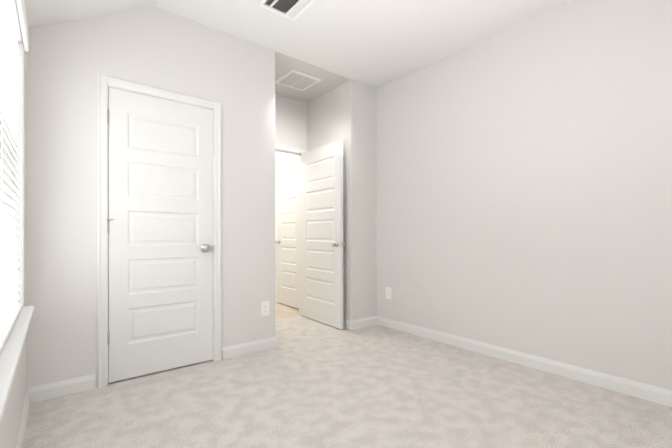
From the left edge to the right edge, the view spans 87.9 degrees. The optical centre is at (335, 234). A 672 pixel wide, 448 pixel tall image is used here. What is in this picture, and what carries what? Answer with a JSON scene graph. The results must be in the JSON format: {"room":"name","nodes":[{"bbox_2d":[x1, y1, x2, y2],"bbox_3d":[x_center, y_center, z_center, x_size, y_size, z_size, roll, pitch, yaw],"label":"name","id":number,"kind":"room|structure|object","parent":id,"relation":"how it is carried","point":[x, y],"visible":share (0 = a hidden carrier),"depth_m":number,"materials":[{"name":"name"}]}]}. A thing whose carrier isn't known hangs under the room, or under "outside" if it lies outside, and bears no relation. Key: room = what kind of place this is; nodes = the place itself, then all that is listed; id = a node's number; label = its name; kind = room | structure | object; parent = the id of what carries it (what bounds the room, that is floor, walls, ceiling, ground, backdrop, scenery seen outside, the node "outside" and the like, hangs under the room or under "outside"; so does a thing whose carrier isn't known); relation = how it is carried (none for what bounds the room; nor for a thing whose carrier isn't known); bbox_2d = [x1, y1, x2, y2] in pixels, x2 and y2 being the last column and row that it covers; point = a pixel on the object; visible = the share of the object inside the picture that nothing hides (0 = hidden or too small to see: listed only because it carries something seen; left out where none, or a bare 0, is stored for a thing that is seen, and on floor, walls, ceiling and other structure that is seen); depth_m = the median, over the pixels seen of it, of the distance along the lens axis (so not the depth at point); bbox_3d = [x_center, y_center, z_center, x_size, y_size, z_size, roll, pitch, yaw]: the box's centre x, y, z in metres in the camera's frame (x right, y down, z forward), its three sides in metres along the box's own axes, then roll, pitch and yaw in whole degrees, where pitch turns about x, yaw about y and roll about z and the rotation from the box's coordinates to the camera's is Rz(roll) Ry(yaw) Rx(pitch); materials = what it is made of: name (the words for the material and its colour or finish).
{"room":"empty bedroom","nodes":[
{"label":"empty bedroom","id":0,"kind":"room"},
{"bbox_2d":[0,38,26,447],"bbox_3d":[-0.838,-0.120,0.693,0.160,2.300,3.750,0,0,-39],"label":"wall","id":1,"kind":"structure","parent":0,"point":[10,422],"depth_m":1.90,"materials":[{"name":"white paint"}]},
{"bbox_2d":[0,89,1,212],"bbox_3d":[-1.224,-0.351,1.113,0.065,1.500,1.870,0,0,-39],"label":"window","id":2,"kind":"structure","parent":1,"relation":"in","point":[0,152],"depth_m":1.83,"materials":[{"name":"white glass"}]},
{"bbox_2d":[0,0,22,353],"bbox_3d":[-1.155,-0.351,1.169,0.052,1.492,1.858,0,0,-39],"label":"window blinds","id":3,"kind":"object","parent":1,"relation":"attached to","point":[10,37],"visible":1,"depth_m":1.54,"materials":[{"name":"white plastic"}]},
{"bbox_2d":[0,305,34,422],"bbox_3d":[-1.154,0.412,1.170,0.145,0.025,1.930,0,0,-39],"label":"window sill","id":4,"kind":"structure","parent":1,"relation":"attached to","point":[10,354],"depth_m":1.18,"materials":[{"name":"white wood"}]},
{"bbox_2d":[16,0,28,51],"bbox_3d":[-1.124,-1.061,1.194,0.022,0.088,1.910,0,0,-39],"label":"window valance","id":5,"kind":"object","parent":1,"relation":"attached to","point":[22,18],"visible":1,"depth_m":1.71,"materials":[{"name":"white plastic"}]},
{"bbox_2d":[15,386,34,447],"bbox_3d":[-0.770,0.982,0.748,0.014,0.095,3.530,0,0,-39],"label":"baseboard","id":6,"kind":"structure","parent":1,"relation":"attached to","point":[30,392],"depth_m":1.85,"materials":[{"name":"white wood"}]},
{"bbox_2d":[27,7,263,387],"bbox_3d":[-1.358,-0.332,2.609,1.750,2.720,0.110,0,0,-39],"label":"wall","id":7,"kind":"structure","parent":0,"point":[69,61],"depth_m":2.33,"materials":[{"name":"white paint"}]},
{"bbox_2d":[35,374,95,401],"bbox_3d":[-1.731,0.981,2.231,0.315,0.095,0.014,0,0,-39],"label":"baseboard","id":8,"kind":"structure","parent":7,"relation":"attached to","point":[88,382],"depth_m":2.23,"materials":[{"name":"white wood"}]},
{"bbox_2d":[102,87,212,382],"bbox_3d":[-1.299,0.004,2.610,0.757,2.025,0.169,0,0,-39],"label":"closet door","id":9,"kind":"structure","parent":7,"relation":"in","point":[160,233],"depth_m":2.58,"materials":[{"name":"white painted wood"}]},
{"bbox_2d":[97,74,220,387],"bbox_3d":[-1.306,-0.023,2.640,0.842,2.102,0.128,0,0,-39],"label":"trim","id":10,"kind":"structure","parent":7,"relation":"attached to","point":[104,83],"depth_m":2.38,"materials":[{"name":"white wood"}]},
{"bbox_2d":[222,337,274,358],"bbox_3d":[-0.751,0.980,3.018,0.475,0.095,0.014,0,0,-39],"label":"baseboard","id":11,"kind":"structure","parent":7,"relation":"attached to","point":[267,343],"depth_m":3.01,"materials":[{"name":"white wood"}]},
{"bbox_2d":[261,301,268,315],"bbox_3d":[-0.631,0.663,3.119,0.080,0.130,0.007,0,0,-39],"label":"outlet","id":12,"kind":"object","parent":7,"relation":"attached to","point":[264,308],"visible":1,"depth_m":3.11,"materials":[{"name":"white plastic"}]},
{"bbox_2d":[264,47,274,338],"bbox_3d":[-0.899,-0.332,3.523,0.110,2.720,0.960,0,0,-39],"label":"wall","id":13,"kind":"structure","parent":0,"point":[269,183],"depth_m":3.15,"materials":[{"name":"white paint"}]},
{"bbox_2d":[275,152,296,161],"bbox_3d":[-0.735,-0.234,5.188,0.210,2.520,1.529,0,0,-39],"label":"wall","id":14,"kind":"structure","parent":0,"point":[279,156],"depth_m":5.08,"materials":[{"name":"white paint"}]},
{"bbox_2d":[275,160,298,308],"bbox_3d":[-0.653,0.002,4.947,0.169,2.025,0.679,0,0,-39],"label":"hall door","id":15,"kind":"structure","parent":14,"relation":"in","point":[287,241],"depth_m":4.95,"materials":[{"name":"white painted wood"}]},
{"bbox_2d":[275,155,298,302],"bbox_3d":[-0.639,-0.024,4.975,0.128,2.102,0.764,0,0,-39],"label":"door frame","id":16,"kind":"structure","parent":14,"relation":"attached to","point":[287,160],"depth_m":5.20,"materials":[{"name":"white wood"}]},
{"bbox_2d":[275,303,299,318],"bbox_3d":[-1.521,1.087,4.643,1.920,0.120,1.675,0,0,-39],"label":"floor","id":17,"kind":"structure","parent":0,"point":[283,311],"depth_m":4.64,"materials":[{"name":"beige carpet"}]},
{"bbox_2d":[275,94,306,148],"bbox_3d":[-0.763,-0.333,4.177,0.920,2.720,0.110,0,0,-39],"label":"wall","id":18,"kind":"structure","parent":0,"point":[290,121],"depth_m":4.27,"materials":[{"name":"white paint"}]},
{"bbox_2d":[275,144,307,314],"bbox_3d":[-0.757,-0.024,4.182,0.939,2.102,0.145,0,0,-39],"label":"door frame","id":19,"kind":"structure","parent":18,"relation":"attached to","point":[288,149],"depth_m":4.43,"materials":[{"name":"white wood"}]},
{"bbox_2d":[301,140,344,328],"bbox_3d":[-0.196,0.003,4.059,0.169,2.025,0.853,0,0,-39],"label":"entry door","id":20,"kind":"structure","parent":18,"relation":"in","point":[322,244],"depth_m":4.00,"materials":[{"name":"white painted wood"}]},
{"bbox_2d":[24,0,570,88],"bbox_3d":[0.112,-1.474,2.000,3.280,0.635,4.600,0,0,-39],"label":"ceiling","id":21,"kind":"structure","parent":0,"point":[376,44],"depth_m":2.76,"materials":[{"name":"white paint"}]},
{"bbox_2d":[258,0,315,20],"bbox_3d":[-0.328,-1.665,2.467,0.300,0.014,0.380,0,0,-39],"label":"ceiling vent","id":22,"kind":"object","parent":21,"relation":"in","point":[293,10],"visible":0.98,"depth_m":2.54,"materials":[{"name":"white metal"}]},
{"bbox_2d":[275,51,350,102],"bbox_3d":[-0.463,-1.676,3.802,0.920,0.014,0.849,0,0,-39],"label":"ceiling","id":23,"kind":"structure","parent":0,"point":[285,64],"depth_m":3.73,"materials":[{"name":"grey paint"}]},
{"bbox_2d":[275,69,321,90],"bbox_3d":[-0.415,-1.663,3.782,0.370,0.012,0.370,0,0,-39],"label":"ceiling vent","id":24,"kind":"object","parent":23,"relation":"in","point":[295,79],"visible":1,"depth_m":3.76,"materials":[{"name":"white metal"}]},
{"bbox_2d":[307,79,376,320],"bbox_3d":[0.057,-0.333,4.290,0.500,2.720,0.960,0,0,-39],"label":"wall bump-out","id":25,"kind":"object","parent":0,"point":[346,112],"visible":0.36,"depth_m":3.87,"materials":[{"name":"white paint"}]},
{"bbox_2d":[343,319,354,329],"bbox_3d":[-0.105,0.980,4.082,0.014,0.095,0.864,0,0,-39],"label":"baseboard","id":26,"kind":"structure","parent":25,"relation":"attached to","point":[347,324],"depth_m":3.77,"materials":[{"name":"white wood"}]},
{"bbox_2d":[355,316,374,328],"bbox_3d":[0.311,0.980,3.870,0.330,0.095,0.014,0,0,-39],"label":"baseboard","id":27,"kind":"structure","parent":25,"relation":"attached to","point":[364,322],"depth_m":3.87,"materials":[{"name":"white wood"}]},
{"bbox_2d":[23,315,671,447],"bbox_3d":[0.129,1.089,1.980,3.280,0.120,4.545,0,0,-39],"label":"floor carpet","id":28,"kind":"object","parent":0,"point":[306,382],"visible":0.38,"depth_m":2.09,"materials":[{"name":"beige carpet"}]},
{"bbox_2d":[377,0,671,389],"bbox_3d":[1.649,-0.332,2.619,0.110,2.720,3.640,0,0,-39],"label":"wall","id":29,"kind":"structure","parent":0,"point":[524,187],"depth_m":2.63,"materials":[{"name":"white paint"}]},
{"bbox_2d":[386,287,390,298],"bbox_3d":[0.579,0.649,3.857,0.007,0.130,0.080,0,0,-39],"label":"outlet","id":30,"kind":"object","parent":29,"relation":"attached to","point":[388,292],"visible":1,"depth_m":3.85,"materials":[{"name":"white plastic"}]},
{"bbox_2d":[375,316,671,406],"bbox_3d":[1.566,0.981,2.623,0.014,0.095,3.530,0,0,-39],"label":"baseboard","id":31,"kind":"structure","parent":29,"relation":"attached to","point":[651,393],"depth_m":2.60,"materials":[{"name":"white wood"}]}
]}

